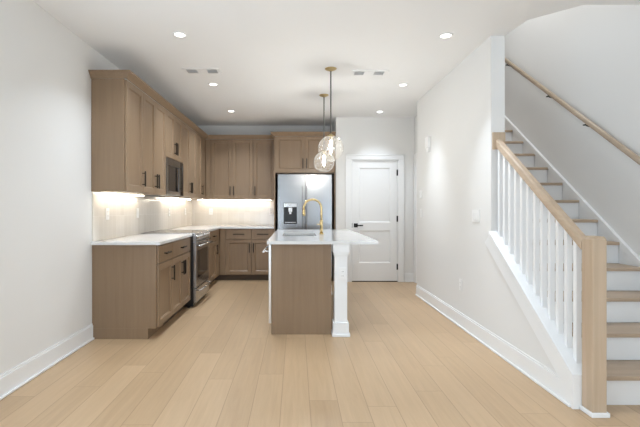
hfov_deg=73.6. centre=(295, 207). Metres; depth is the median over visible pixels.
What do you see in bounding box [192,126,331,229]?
wall
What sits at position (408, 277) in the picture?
baseboard
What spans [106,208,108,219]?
wall outlet
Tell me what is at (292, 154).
cabinet
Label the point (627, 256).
trim
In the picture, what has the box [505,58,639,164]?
wall handrail
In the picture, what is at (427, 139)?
door chime
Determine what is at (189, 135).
upper cabinet
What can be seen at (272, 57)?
ceiling
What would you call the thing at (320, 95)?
pendant light
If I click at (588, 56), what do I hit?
wall
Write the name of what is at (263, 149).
upper cabinet
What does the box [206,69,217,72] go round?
grille
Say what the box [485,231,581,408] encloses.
trim
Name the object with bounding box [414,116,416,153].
wall
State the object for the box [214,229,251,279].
base cabinet
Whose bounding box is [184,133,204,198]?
upper cabinet
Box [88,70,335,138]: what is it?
crown molding
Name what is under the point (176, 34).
recessed light
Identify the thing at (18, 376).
baseboard
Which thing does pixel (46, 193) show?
wall
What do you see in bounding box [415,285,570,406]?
baseboard
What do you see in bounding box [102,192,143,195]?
light
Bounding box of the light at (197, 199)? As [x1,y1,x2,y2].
[197,199,270,199]
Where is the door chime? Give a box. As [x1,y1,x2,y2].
[425,136,430,151]
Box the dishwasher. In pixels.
[262,244,270,322]
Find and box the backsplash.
[92,192,273,241]
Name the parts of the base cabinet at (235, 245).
drawer, door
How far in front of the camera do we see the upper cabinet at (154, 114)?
4.78 m
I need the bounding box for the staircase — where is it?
[505,130,639,404]
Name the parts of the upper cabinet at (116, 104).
door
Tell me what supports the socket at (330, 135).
attached to the pendant light at (330, 69)
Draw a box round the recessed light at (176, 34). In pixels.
[172,31,186,37]
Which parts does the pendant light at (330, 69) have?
cord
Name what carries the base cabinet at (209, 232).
on the floor
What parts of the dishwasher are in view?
door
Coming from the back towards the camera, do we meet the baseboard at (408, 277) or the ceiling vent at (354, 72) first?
the baseboard at (408, 277)
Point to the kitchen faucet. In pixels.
(308, 200)
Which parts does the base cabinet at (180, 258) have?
door, drawer, handle, door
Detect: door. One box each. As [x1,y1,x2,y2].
[352,161,397,281]
[416,159,416,282]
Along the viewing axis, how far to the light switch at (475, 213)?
4.03 m
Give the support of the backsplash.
attached to the wall at (46, 193)
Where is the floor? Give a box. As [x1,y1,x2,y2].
[0,278,639,426]
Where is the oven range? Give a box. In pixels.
[141,230,212,307]
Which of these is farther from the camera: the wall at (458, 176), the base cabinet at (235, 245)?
the base cabinet at (235, 245)
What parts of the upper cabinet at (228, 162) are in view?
door, door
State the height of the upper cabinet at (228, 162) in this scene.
1.051 m
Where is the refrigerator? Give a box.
[278,174,331,278]
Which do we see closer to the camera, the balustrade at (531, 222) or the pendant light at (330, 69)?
the balustrade at (531, 222)
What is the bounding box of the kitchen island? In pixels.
[271,244,330,333]
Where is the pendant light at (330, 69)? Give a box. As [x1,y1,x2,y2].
[318,67,343,161]
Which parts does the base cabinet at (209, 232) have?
door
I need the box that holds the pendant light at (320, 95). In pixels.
[319,94,333,164]
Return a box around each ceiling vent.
[182,68,221,73]
[350,70,388,75]
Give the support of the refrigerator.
on the floor
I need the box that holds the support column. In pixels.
[331,244,349,336]
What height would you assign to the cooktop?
0.020 m
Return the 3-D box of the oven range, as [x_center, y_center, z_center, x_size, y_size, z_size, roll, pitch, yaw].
[-1.534,0.769,5.617,0.738,0.922,0.780,0,0,0]
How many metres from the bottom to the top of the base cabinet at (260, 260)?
0.883 m
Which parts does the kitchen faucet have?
spout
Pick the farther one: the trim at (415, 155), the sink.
the trim at (415, 155)
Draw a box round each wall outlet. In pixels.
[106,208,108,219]
[339,268,345,279]
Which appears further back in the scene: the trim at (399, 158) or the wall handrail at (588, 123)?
the trim at (399, 158)
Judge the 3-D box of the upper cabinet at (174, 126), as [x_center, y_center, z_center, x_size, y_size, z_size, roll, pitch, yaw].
[-1.730,-0.915,5.585,0.365,0.581,0.759,0,0,0]
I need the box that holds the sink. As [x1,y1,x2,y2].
[284,235,314,235]
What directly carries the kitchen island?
on the floor
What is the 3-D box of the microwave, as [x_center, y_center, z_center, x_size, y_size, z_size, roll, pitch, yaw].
[-1.722,-0.392,5.585,0.381,0.461,0.754,0,0,0]
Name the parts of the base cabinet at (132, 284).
drawer, door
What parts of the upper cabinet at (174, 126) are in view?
door, door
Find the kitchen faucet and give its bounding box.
[302,199,323,233]
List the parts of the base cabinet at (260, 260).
door, drawer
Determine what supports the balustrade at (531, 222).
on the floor
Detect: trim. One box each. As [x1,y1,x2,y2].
[346,154,403,281]
[414,153,416,282]
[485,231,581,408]
[505,116,639,266]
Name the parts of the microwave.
door, handle, control panel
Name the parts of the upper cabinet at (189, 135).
door, door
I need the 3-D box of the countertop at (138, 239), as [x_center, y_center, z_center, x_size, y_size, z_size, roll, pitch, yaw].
[-1.591,0.331,4.601,0.645,0.030,1.251,0,0,0]
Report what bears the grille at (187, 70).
attached to the ceiling vent at (186, 70)
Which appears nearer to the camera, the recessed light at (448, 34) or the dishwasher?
the recessed light at (448, 34)
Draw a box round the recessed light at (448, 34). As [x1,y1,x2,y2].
[438,32,452,38]
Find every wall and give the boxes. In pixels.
[0,0,191,374]
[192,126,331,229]
[332,117,413,273]
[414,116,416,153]
[417,36,555,371]
[505,5,639,322]
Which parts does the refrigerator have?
door, handle, handle, door, freezer drawer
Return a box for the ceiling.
[33,0,639,125]
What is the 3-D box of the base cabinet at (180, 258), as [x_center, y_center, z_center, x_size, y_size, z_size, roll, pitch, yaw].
[-1.583,0.788,4.844,0.658,0.883,0.767,0,0,0]
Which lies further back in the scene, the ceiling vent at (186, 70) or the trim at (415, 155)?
the trim at (415, 155)
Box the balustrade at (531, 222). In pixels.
[492,132,609,417]
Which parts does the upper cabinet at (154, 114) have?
door, door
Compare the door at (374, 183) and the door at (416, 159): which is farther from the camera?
the door at (374, 183)
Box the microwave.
[151,157,182,195]
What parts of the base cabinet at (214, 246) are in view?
drawer, door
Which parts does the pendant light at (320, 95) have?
cord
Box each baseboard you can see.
[0,324,93,399]
[404,273,413,281]
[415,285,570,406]
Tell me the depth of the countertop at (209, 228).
7.17 m
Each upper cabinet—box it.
[91,79,145,192]
[125,92,165,194]
[159,123,195,197]
[166,110,182,162]
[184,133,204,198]
[191,139,252,199]
[253,139,273,199]
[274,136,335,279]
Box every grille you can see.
[186,69,197,72]
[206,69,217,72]
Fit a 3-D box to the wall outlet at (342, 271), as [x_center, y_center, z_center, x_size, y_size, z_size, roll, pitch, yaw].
[0.446,0.630,4.081,0.072,0.117,0.009,0,0,0]
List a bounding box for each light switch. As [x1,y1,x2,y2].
[136,208,138,217]
[472,210,479,221]
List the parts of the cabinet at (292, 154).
panel, door, door, panel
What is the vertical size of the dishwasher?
0.768 m
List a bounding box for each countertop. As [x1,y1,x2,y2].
[91,234,191,244]
[166,225,273,231]
[267,230,377,243]
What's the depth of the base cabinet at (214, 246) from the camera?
6.84 m
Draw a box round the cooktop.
[141,230,204,234]
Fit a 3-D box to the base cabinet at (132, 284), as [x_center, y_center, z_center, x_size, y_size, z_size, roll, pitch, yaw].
[-1.583,0.788,4.230,0.658,0.883,0.459,0,0,0]
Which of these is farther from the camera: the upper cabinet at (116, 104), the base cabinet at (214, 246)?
the base cabinet at (214, 246)
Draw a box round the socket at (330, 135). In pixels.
[327,133,334,140]
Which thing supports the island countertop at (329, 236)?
on the kitchen island
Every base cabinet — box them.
[92,242,174,338]
[163,237,189,325]
[208,232,210,280]
[209,229,218,284]
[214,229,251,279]
[252,229,273,279]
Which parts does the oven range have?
oven door, drawer, control panel, handle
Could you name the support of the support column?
on the floor
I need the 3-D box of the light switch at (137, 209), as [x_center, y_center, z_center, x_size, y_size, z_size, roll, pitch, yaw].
[-1.901,0.060,5.130,0.010,0.117,0.072,0,0,0]
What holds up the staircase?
on the floor
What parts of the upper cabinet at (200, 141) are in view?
door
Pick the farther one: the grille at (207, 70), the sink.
the sink
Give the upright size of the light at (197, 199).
0.013 m
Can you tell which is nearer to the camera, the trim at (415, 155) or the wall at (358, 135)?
the trim at (415, 155)
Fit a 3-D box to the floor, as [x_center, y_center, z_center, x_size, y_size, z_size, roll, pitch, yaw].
[0.458,1.260,2.110,4.985,0.060,11.660,0,0,0]
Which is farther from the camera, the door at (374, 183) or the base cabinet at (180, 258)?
the door at (374, 183)

